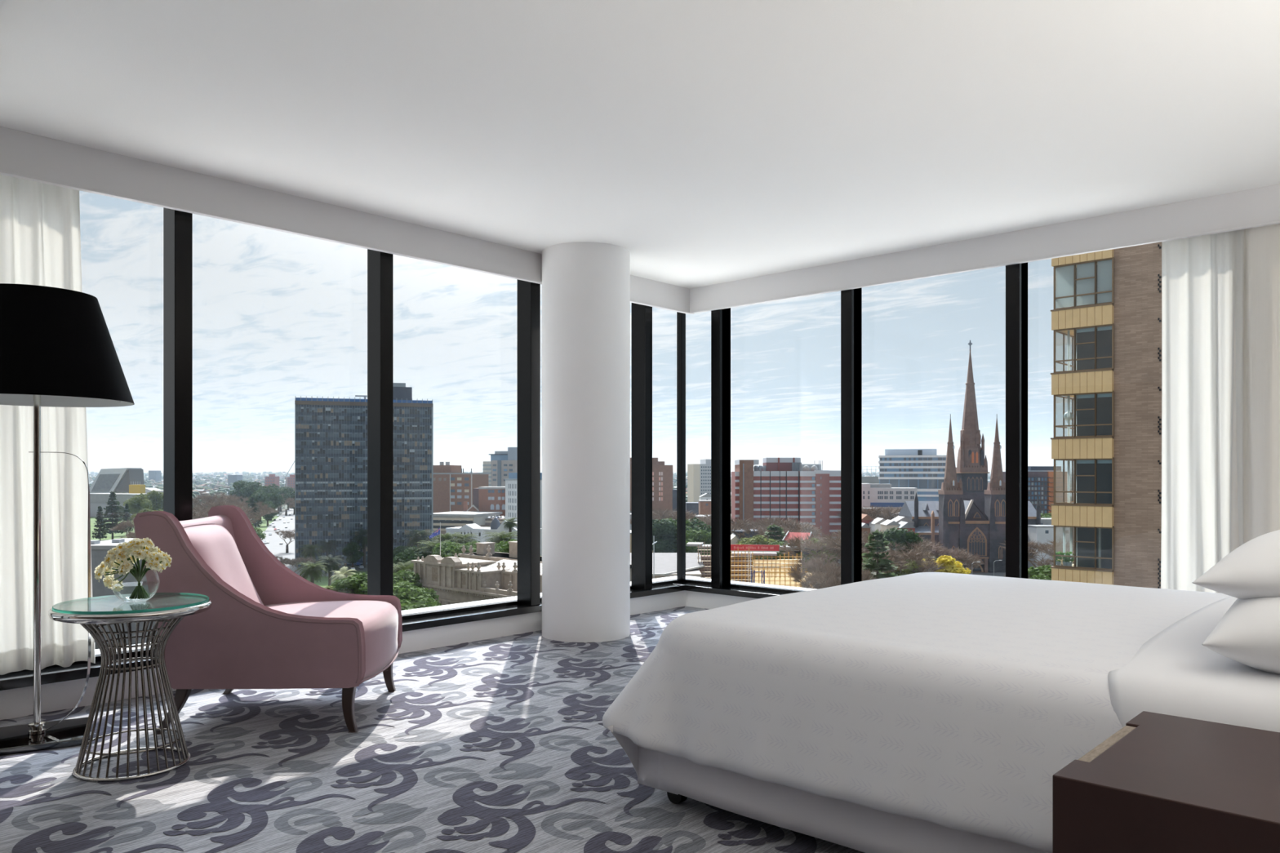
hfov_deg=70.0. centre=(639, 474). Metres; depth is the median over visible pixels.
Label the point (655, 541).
mast
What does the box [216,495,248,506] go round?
bare tree
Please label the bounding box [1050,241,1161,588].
brick tower
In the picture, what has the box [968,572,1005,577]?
street
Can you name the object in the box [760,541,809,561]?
leafy tree
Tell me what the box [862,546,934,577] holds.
bare tree
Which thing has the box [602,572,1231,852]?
duvet
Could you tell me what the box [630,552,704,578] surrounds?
shed
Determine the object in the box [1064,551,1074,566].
potted plant
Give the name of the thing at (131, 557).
narcissus
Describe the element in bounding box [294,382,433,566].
office tower
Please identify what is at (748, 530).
bare tree
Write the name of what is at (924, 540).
bare tree
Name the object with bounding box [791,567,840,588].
bare tree
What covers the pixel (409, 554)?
leafy tree
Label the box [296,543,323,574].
leafy tree
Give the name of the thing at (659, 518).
bare tree
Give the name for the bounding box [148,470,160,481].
block
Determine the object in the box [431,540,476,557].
leafy tree
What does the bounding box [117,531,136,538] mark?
bare tree
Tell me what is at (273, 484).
leafy tree
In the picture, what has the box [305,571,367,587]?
lawn
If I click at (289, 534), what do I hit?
bare tree
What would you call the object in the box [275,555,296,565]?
bare tree
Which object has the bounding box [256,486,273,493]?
leafy tree
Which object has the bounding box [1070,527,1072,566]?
curtain
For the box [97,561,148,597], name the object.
narcissus
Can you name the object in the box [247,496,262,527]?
pine tree
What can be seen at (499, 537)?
leafy tree
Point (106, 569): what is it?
narcissus
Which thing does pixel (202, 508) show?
bare tree
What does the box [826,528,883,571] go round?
bare tree
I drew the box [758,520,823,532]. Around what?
bare tree
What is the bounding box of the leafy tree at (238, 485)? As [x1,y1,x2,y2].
[229,480,253,506]
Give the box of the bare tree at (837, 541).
[790,531,893,583]
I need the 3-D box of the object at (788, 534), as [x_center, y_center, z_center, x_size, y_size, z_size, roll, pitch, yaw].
[64.886,33.094,371.923,12.370,19.812,11.263,0,0,25]
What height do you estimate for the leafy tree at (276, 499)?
25.617 m
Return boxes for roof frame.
[862,466,879,484]
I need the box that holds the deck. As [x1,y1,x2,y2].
[484,518,505,527]
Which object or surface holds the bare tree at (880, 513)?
on the ground at (467, 468)
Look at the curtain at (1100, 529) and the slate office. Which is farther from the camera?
the slate office
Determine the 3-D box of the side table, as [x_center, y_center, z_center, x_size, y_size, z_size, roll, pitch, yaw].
[-1.915,0.790,3.454,0.539,0.620,0.539,0,0,42]
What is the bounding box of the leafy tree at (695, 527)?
[672,519,705,533]
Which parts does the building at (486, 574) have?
carved panel, carved panel, attic cornice, carved panel, cornice, attic cornice, balustrade, cornice, cornice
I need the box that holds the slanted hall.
[89,467,143,493]
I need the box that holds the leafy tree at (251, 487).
[240,481,265,499]
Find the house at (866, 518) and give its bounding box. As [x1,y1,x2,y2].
[862,513,873,526]
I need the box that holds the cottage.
[699,493,711,500]
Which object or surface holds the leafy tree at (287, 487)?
on the ground at (467, 468)
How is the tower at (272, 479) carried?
on the ground at (467, 468)
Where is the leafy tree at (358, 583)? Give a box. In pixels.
[332,573,367,595]
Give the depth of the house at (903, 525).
395.03 m
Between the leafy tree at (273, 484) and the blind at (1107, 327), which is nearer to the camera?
the blind at (1107, 327)
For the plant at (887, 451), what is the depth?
570.08 m
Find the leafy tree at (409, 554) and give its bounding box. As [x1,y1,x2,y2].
[393,546,427,570]
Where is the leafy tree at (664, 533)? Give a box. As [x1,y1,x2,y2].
[652,518,690,552]
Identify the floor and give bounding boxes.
[0,606,864,852]
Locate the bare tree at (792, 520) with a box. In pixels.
[732,515,801,528]
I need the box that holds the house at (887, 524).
[880,519,900,533]
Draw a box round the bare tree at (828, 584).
[816,575,862,588]
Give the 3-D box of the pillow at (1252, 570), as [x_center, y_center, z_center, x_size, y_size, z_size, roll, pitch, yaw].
[1.798,0.238,2.332,0.523,0.233,0.710,0,0,45]
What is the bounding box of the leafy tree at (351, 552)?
[342,541,364,567]
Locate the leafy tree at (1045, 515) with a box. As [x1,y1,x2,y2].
[1040,512,1051,518]
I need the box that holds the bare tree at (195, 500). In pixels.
[192,493,224,511]
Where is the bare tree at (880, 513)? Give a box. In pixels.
[836,505,902,516]
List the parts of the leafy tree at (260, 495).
crown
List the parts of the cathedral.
cornice, aisle cornice, stained glass, tower cornice, stained glass, cornice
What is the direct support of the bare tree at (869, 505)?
on the ground at (467, 468)
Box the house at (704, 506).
[697,500,711,515]
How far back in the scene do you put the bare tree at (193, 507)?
661.07 m
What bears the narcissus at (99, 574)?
in the glass vase
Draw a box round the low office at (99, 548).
[90,537,158,644]
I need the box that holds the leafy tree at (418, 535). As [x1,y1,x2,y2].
[400,528,433,550]
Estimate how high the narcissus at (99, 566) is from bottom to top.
0.129 m
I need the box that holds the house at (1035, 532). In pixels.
[1027,524,1074,568]
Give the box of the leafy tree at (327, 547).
[316,539,339,567]
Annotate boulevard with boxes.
[261,507,347,576]
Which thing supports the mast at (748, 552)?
on the ground at (467, 468)
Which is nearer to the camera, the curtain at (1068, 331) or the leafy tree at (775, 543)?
the curtain at (1068, 331)
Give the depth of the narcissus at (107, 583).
3.47 m
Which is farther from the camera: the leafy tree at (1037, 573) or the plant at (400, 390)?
the plant at (400, 390)
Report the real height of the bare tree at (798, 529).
21.629 m
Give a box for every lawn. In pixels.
[90,516,134,541]
[256,515,278,532]
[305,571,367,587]
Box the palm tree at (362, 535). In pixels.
[346,527,367,568]
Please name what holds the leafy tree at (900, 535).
on the ground at (467, 468)
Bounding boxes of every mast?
[652,541,657,578]
[747,551,751,582]
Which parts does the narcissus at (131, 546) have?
stem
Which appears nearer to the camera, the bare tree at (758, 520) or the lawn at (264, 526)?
the bare tree at (758, 520)
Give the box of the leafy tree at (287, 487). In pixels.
[283,486,294,510]
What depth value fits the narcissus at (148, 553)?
3.42 m
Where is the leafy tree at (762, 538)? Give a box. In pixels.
[742,535,779,559]
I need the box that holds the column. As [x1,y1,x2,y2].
[542,242,630,642]
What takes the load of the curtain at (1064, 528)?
hanging from the brick tower at (1113, 319)
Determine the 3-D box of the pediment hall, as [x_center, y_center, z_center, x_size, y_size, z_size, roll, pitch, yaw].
[-87.131,34.319,474.579,22.961,17.363,14.600,0,0,16]
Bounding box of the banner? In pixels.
[730,544,779,551]
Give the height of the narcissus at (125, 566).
0.154 m
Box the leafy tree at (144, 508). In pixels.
[130,507,156,520]
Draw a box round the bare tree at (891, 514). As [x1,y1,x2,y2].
[862,505,899,519]
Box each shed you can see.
[89,493,149,516]
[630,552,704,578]
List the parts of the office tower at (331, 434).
corner trim, corner trim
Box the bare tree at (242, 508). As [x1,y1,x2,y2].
[239,504,271,523]
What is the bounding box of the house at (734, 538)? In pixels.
[730,533,740,544]
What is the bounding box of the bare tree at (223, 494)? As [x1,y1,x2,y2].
[200,491,227,502]
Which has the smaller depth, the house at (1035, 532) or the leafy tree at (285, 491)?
the house at (1035, 532)
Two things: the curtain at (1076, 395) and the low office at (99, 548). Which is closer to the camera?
the curtain at (1076, 395)
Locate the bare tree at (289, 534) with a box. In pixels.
[273,528,294,552]
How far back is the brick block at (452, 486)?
695.16 m
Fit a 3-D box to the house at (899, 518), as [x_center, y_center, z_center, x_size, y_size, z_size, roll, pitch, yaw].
[120.177,31.134,420.000,8.999,23.732,10.600,0,0,0]
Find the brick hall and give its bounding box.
[472,486,505,515]
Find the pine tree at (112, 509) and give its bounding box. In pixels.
[98,491,128,539]
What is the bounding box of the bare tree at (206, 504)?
[199,500,238,508]
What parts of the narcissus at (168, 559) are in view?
stem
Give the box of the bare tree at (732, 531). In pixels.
[730,524,784,540]
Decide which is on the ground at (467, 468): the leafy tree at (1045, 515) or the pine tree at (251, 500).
the leafy tree at (1045, 515)
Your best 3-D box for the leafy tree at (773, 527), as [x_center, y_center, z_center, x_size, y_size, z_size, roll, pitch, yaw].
[51.008,30.801,345.284,26.948,24.398,22.074,0,0,-31]
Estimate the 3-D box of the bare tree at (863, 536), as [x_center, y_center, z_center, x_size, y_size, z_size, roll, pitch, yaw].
[75.624,31.633,329.010,21.434,22.802,30.944,0,0,-10]
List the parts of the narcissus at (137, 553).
stem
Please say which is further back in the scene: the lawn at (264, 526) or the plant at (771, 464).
the lawn at (264, 526)
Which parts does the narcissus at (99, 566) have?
stem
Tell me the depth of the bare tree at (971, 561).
341.45 m
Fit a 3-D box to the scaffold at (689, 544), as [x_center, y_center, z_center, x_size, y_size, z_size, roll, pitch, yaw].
[30.397,32.929,302.506,29.320,20.143,9.000,0,0,8]
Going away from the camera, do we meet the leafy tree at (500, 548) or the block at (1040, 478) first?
the leafy tree at (500, 548)
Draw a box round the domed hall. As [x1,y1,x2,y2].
[484,515,542,555]
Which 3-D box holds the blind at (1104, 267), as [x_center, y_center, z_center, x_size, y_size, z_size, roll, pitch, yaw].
[21.183,-8.799,41.634,0.633,1.938,0.020,0,0,43]
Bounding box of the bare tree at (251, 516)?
[195,508,259,519]
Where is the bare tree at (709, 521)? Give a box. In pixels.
[697,517,711,528]
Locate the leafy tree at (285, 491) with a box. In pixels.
[272,488,290,511]
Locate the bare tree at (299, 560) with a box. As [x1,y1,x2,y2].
[279,555,319,572]
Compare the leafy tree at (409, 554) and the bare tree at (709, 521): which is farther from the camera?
the bare tree at (709, 521)
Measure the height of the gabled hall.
23.952 m
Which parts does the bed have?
valance panel, valance panel, valance panel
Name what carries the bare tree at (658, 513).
on the ground at (467, 468)
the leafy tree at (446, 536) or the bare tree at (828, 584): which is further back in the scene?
the leafy tree at (446, 536)
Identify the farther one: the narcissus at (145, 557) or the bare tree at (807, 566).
the bare tree at (807, 566)
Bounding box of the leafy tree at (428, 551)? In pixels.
[413,539,454,558]
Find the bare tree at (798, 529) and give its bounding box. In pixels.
[788,525,822,533]
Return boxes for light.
[948,500,952,515]
[955,501,958,515]
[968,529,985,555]
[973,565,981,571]
[995,500,999,515]
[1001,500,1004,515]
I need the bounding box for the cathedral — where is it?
[898,340,1041,573]
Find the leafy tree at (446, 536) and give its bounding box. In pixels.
[426,531,466,543]
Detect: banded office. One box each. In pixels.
[482,447,517,486]
[878,448,946,501]
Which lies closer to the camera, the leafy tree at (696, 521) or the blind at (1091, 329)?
the blind at (1091, 329)
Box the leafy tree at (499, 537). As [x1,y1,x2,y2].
[481,531,517,544]
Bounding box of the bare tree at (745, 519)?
[735,519,765,528]
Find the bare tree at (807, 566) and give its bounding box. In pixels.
[786,552,869,587]
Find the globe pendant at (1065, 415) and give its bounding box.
[1063,412,1073,420]
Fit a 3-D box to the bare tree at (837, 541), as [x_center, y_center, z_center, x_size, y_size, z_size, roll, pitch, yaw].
[68.999,30.731,316.454,36.683,24.712,37.985,0,0,-11]
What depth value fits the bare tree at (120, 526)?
519.51 m
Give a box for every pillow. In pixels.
[1191,529,1279,599]
[1201,596,1279,674]
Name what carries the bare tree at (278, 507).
on the ground at (467, 468)
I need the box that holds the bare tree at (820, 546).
[779,533,874,564]
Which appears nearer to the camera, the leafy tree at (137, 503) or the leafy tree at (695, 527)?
the leafy tree at (695, 527)
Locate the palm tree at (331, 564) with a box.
[314,554,345,586]
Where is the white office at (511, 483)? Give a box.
[504,472,542,528]
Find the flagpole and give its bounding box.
[440,522,440,555]
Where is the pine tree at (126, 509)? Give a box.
[120,503,134,533]
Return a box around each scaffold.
[686,542,777,582]
[697,542,711,578]
[730,548,754,582]
[752,565,812,587]
[753,551,803,577]
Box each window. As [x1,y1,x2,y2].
[0,207,700,690]
[672,262,1027,598]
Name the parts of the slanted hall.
roof panel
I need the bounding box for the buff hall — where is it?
[686,515,710,519]
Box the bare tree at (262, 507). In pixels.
[233,500,279,527]
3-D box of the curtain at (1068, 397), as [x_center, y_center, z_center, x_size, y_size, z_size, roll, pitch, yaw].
[20.197,-2.728,43.070,0.100,2.025,0.059,0,0,43]
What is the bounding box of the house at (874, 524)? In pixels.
[868,517,885,559]
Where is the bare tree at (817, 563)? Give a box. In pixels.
[786,556,840,589]
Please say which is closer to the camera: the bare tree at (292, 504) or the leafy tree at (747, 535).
the leafy tree at (747, 535)
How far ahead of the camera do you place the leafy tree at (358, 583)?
259.38 m
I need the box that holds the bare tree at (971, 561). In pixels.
[929,546,984,569]
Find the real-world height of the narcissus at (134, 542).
0.226 m
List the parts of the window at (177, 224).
sill, corner post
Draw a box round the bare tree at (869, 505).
[863,505,889,519]
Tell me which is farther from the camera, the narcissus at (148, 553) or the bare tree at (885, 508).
the bare tree at (885, 508)
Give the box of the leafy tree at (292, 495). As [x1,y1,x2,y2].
[283,491,294,514]
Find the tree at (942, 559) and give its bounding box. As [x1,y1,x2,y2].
[920,555,964,572]
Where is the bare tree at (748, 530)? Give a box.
[737,524,792,540]
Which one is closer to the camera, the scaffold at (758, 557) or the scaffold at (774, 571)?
the scaffold at (774, 571)
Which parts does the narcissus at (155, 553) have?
stem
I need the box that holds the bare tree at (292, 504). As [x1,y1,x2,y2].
[280,497,294,515]
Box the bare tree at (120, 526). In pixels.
[109,517,134,533]
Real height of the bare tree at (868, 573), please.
20.870 m
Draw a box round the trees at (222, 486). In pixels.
[88,471,1074,516]
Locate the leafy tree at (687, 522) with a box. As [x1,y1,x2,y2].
[655,517,693,552]
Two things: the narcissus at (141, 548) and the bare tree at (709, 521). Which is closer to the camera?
the narcissus at (141, 548)
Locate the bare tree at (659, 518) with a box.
[630,508,697,524]
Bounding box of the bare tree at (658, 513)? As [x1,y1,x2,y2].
[652,506,700,519]
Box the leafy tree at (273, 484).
[265,483,283,489]
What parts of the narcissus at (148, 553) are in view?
stem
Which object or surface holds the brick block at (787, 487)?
on the ground at (467, 468)
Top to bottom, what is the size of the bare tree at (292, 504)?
20.411 m
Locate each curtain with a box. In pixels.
[0,174,94,675]
[1062,526,1065,561]
[1067,329,1070,370]
[1067,395,1070,435]
[1067,460,1070,502]
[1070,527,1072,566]
[1075,330,1076,369]
[1075,395,1076,435]
[1075,460,1076,502]
[1075,527,1077,566]
[1098,528,1101,568]
[1160,229,1244,593]
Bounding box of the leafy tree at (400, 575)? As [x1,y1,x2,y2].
[393,569,426,589]
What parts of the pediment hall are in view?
cornice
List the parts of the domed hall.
cornice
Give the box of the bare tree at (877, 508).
[833,506,885,523]
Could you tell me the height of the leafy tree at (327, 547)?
13.494 m
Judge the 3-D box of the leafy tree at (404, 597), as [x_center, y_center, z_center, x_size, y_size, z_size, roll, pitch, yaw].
[-51.017,33.377,194.078,18.214,19.298,16.471,0,0,13]
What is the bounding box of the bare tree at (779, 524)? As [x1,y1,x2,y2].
[760,521,828,540]
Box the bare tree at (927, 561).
[875,549,946,573]
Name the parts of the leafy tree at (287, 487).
crown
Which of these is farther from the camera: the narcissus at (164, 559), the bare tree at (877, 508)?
the bare tree at (877, 508)
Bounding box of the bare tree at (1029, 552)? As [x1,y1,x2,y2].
[1000,536,1074,568]
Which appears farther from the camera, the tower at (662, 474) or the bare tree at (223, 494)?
the bare tree at (223, 494)
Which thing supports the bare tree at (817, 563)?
on the ground at (467, 468)
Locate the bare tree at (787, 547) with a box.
[778,542,823,559]
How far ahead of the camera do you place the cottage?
759.96 m
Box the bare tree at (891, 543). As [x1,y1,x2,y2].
[870,540,933,573]
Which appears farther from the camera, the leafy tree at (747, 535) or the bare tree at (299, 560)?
the leafy tree at (747, 535)
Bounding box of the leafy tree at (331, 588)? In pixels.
[324,586,355,594]
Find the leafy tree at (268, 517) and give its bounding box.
[255,501,276,525]
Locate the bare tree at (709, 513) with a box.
[685,511,711,526]
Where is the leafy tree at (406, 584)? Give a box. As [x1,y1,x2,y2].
[393,580,439,604]
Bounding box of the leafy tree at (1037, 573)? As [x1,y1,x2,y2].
[1027,564,1051,580]
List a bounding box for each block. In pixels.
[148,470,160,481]
[227,475,242,486]
[433,461,488,512]
[672,488,676,512]
[731,457,840,555]
[1002,466,1067,515]
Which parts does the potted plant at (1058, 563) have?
pot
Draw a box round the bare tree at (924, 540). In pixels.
[865,534,952,555]
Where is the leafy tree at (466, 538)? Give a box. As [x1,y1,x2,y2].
[453,532,479,544]
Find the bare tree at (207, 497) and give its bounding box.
[200,493,243,506]
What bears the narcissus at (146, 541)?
in the glass vase
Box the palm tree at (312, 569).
[294,560,328,583]
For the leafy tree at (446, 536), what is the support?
on the ground at (467, 468)
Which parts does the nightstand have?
drawer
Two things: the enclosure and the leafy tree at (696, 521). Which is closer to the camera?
the enclosure
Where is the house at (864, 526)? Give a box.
[862,522,871,551]
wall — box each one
[0,590,758,719]
[1231,223,1279,551]
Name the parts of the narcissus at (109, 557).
stem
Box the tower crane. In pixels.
[280,461,294,487]
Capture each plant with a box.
[393,382,412,399]
[762,457,820,471]
[884,448,937,455]
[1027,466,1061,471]
[1053,551,1064,565]
[1060,552,1070,565]
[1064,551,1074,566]
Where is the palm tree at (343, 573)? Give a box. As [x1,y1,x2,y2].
[328,566,355,583]
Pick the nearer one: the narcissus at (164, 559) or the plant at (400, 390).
the narcissus at (164, 559)
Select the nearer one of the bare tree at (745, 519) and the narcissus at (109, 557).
the narcissus at (109, 557)
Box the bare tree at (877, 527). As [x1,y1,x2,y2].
[862,527,933,551]
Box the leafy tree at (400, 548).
[393,545,413,560]
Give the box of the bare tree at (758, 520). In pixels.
[745,517,772,528]
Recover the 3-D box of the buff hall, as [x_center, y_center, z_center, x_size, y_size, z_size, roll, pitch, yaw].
[32.429,32.543,489.000,16.400,20.914,18.400,0,0,0]
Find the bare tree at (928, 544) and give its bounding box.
[865,538,945,559]
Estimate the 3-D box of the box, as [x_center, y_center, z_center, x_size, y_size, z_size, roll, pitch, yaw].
[-541.916,25.292,985.000,12.250,35.417,10.000,0,0,0]
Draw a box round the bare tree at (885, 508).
[878,505,897,519]
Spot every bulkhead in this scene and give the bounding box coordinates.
[0,126,693,314]
[689,184,1279,313]
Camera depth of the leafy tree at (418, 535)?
397.55 m
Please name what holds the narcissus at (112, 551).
in the glass vase
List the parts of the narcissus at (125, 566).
stem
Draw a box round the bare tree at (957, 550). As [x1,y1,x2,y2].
[926,544,980,565]
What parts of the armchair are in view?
leg, backrest, leg, panel, panel, seat, leg, leg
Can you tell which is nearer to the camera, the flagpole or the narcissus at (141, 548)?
the narcissus at (141, 548)
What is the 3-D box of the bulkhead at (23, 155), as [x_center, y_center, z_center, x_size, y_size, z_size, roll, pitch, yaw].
[-2.394,-1.419,4.462,0.060,0.202,8.345,0,0,42]
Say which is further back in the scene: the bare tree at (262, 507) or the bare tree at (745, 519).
the bare tree at (262, 507)
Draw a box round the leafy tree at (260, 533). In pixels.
[252,525,266,540]
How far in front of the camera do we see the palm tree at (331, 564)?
333.87 m
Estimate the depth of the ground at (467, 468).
8883.94 m
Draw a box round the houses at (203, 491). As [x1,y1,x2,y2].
[89,471,1074,497]
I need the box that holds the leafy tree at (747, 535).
[730,528,759,540]
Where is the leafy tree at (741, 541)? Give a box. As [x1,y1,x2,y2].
[735,534,768,545]
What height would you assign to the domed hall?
24.263 m
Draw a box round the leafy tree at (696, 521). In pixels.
[688,517,711,543]
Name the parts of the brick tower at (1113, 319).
ochre panel, ochre panel, ochre panel, ochre panel, ochre panel, ochre panel, ochre panel, ochre panel, ochre panel, ochre panel, ochre panel, ochre panel, frame, frame, frame, frame, ochre panel, ochre panel, ochre panel, ochre panel, ochre panel, ochre panel, ochre panel, ochre panel, ochre panel, ochre panel, ochre panel, ochre panel, sill, sill, sill, sill, sill, ochre panel, ochre panel, ochre panel, ochre panel, ochre panel, ochre panel, ochre panel, ochre panel, ochre panel, ochre panel, ochre panel, ochre panel, ochre panel, ochre panel, ochre panel, ochre panel, ochre panel, ochre panel, ochre panel, ochre panel, ochre panel, ochre panel, ochre panel, ochre panel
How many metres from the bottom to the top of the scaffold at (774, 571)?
11.325 m
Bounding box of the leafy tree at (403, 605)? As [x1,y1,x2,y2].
[400,603,417,610]
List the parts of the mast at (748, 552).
rail, rail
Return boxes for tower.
[265,474,279,488]
[286,474,294,490]
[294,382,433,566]
[630,457,672,518]
[687,459,711,502]
[751,569,764,583]
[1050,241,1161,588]
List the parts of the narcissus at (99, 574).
stem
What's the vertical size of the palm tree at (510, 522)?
24.562 m
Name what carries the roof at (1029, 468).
on the block at (1040, 478)
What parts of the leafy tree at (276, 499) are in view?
crown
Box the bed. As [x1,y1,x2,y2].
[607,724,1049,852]
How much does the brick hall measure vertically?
34.114 m
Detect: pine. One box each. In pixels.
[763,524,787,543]
[862,528,902,580]
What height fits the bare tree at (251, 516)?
23.750 m
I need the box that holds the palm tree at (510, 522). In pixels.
[502,517,517,537]
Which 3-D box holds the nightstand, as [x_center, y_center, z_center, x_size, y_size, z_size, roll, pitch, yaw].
[1.104,0.800,1.518,0.622,0.600,0.560,0,0,42]
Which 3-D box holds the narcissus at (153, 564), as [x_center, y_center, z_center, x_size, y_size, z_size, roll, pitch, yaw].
[-1.850,0.394,3.442,0.133,0.150,0.068,0,0,42]
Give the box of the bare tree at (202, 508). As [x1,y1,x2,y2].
[192,505,210,519]
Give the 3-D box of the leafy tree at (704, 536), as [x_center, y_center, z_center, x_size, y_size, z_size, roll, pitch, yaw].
[23.296,32.581,369.917,17.824,20.894,19.488,0,0,-14]
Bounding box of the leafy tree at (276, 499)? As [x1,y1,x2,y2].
[265,493,284,519]
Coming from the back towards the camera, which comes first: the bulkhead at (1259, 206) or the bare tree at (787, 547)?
the bare tree at (787, 547)
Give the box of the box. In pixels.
[128,481,145,493]
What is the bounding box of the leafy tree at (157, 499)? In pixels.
[145,489,163,511]
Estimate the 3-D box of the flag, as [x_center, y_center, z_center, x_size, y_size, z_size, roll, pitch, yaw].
[-53.205,15.161,236.462,2.291,3.020,1.959,0,0,43]
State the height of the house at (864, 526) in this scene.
21.839 m
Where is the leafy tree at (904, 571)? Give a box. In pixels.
[883,559,919,577]
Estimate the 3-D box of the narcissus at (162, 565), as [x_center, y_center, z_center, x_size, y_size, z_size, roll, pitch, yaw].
[-1.880,0.393,3.489,0.074,0.152,0.128,0,0,42]
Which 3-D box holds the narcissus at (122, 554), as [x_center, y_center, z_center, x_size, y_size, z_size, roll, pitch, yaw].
[-1.902,0.372,3.409,0.065,0.192,0.115,0,0,42]
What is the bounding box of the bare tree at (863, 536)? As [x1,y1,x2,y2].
[822,536,874,585]
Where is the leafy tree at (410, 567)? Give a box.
[393,560,413,573]
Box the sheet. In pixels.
[1107,595,1279,732]
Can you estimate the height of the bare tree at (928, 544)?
20.859 m
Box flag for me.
[429,527,439,538]
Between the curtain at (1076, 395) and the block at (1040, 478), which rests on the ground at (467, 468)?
the block at (1040, 478)
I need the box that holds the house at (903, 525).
[897,520,915,533]
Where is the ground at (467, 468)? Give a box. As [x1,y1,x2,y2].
[88,462,1074,649]
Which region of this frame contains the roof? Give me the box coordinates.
[145,487,163,493]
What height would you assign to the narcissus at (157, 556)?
0.177 m
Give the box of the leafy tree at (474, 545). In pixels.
[465,540,495,551]
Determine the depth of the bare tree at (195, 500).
765.36 m
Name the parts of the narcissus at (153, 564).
stem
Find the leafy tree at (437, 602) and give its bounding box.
[417,596,441,605]
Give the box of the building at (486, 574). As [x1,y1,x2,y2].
[410,541,631,605]
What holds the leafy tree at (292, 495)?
on the ground at (467, 468)
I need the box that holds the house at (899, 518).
[891,515,914,525]
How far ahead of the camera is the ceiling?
3.79 m
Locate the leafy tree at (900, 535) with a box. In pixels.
[877,527,923,554]
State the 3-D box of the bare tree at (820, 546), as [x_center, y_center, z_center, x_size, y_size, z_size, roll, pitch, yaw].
[64.622,31.351,317.077,36.066,23.464,34.830,0,0,15]
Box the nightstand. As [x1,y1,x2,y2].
[1052,711,1279,852]
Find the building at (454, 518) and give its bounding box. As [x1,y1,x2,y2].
[433,511,502,540]
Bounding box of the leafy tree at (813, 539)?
[795,537,839,570]
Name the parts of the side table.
rod, rod, rod, rod, rod, rod, rod, rod, rod, rod, rod, rod, rod, rod, rod, glass, rod, rod, rod, rod, rod, rod, rod, rod, rod, rod, rod, rod, rod, rod, rod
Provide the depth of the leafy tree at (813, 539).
315.56 m
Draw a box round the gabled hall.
[463,501,482,511]
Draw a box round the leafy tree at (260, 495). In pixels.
[244,489,273,522]
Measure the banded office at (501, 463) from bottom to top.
69.554 m
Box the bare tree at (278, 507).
[277,493,287,513]
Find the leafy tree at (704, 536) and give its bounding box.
[685,528,711,555]
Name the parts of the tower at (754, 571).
leg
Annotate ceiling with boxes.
[0,0,1279,288]
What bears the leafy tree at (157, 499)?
on the lawn at (93, 519)
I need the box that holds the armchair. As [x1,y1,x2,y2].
[133,505,402,734]
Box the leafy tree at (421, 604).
[403,600,436,608]
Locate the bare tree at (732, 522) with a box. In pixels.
[730,515,785,528]
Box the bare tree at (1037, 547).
[1004,540,1074,566]
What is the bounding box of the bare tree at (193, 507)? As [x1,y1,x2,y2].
[192,500,217,513]
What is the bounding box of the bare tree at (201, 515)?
[192,510,208,519]
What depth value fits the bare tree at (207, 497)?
771.36 m
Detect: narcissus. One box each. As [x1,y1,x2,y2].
[93,564,150,598]
[94,568,137,582]
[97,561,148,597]
[102,571,147,598]
[103,552,138,582]
[103,565,115,580]
[106,546,135,573]
[107,558,119,573]
[112,549,138,582]
[112,572,145,599]
[114,557,144,598]
[115,542,135,568]
[115,559,142,599]
[117,560,138,581]
[124,543,138,576]
[126,555,140,599]
[128,538,145,570]
[128,551,171,598]
[129,537,146,564]
[129,548,145,582]
[129,549,140,599]
[129,551,166,598]
[131,560,165,599]
[133,546,163,599]
[134,552,155,599]
[136,537,154,597]
[136,546,155,596]
[136,549,153,598]
[139,560,161,581]
[142,549,151,570]
[142,551,164,576]
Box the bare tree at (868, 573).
[813,560,877,588]
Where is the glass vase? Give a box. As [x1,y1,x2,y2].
[111,568,159,602]
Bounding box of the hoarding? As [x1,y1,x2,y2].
[755,573,813,587]
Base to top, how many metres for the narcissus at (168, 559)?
0.175 m
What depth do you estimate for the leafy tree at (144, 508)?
617.84 m
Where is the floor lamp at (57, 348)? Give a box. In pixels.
[0,283,134,755]
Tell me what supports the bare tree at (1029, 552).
on the ground at (467, 468)
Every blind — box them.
[1056,265,1074,308]
[1076,262,1094,306]
[1076,327,1094,333]
[1076,394,1094,398]
[1076,459,1094,463]
[1097,259,1111,303]
[1097,325,1111,330]
[1097,393,1111,397]
[1097,459,1111,463]
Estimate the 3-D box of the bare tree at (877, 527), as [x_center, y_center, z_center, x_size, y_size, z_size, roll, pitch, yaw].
[100.932,31.825,357.985,37.259,22.508,35.981,0,0,-31]
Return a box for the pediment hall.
[445,523,490,543]
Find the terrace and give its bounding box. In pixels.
[862,483,917,509]
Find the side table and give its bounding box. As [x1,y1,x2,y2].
[48,592,212,782]
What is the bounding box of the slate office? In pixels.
[685,502,698,515]
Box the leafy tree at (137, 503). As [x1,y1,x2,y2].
[123,493,152,515]
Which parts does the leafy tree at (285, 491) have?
crown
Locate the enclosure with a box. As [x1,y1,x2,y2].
[753,557,801,577]
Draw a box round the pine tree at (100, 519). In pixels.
[91,506,107,540]
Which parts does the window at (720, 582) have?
sill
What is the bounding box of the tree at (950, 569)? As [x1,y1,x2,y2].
[940,562,971,573]
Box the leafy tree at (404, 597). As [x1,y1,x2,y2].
[393,586,436,607]
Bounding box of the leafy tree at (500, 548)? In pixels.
[494,538,517,553]

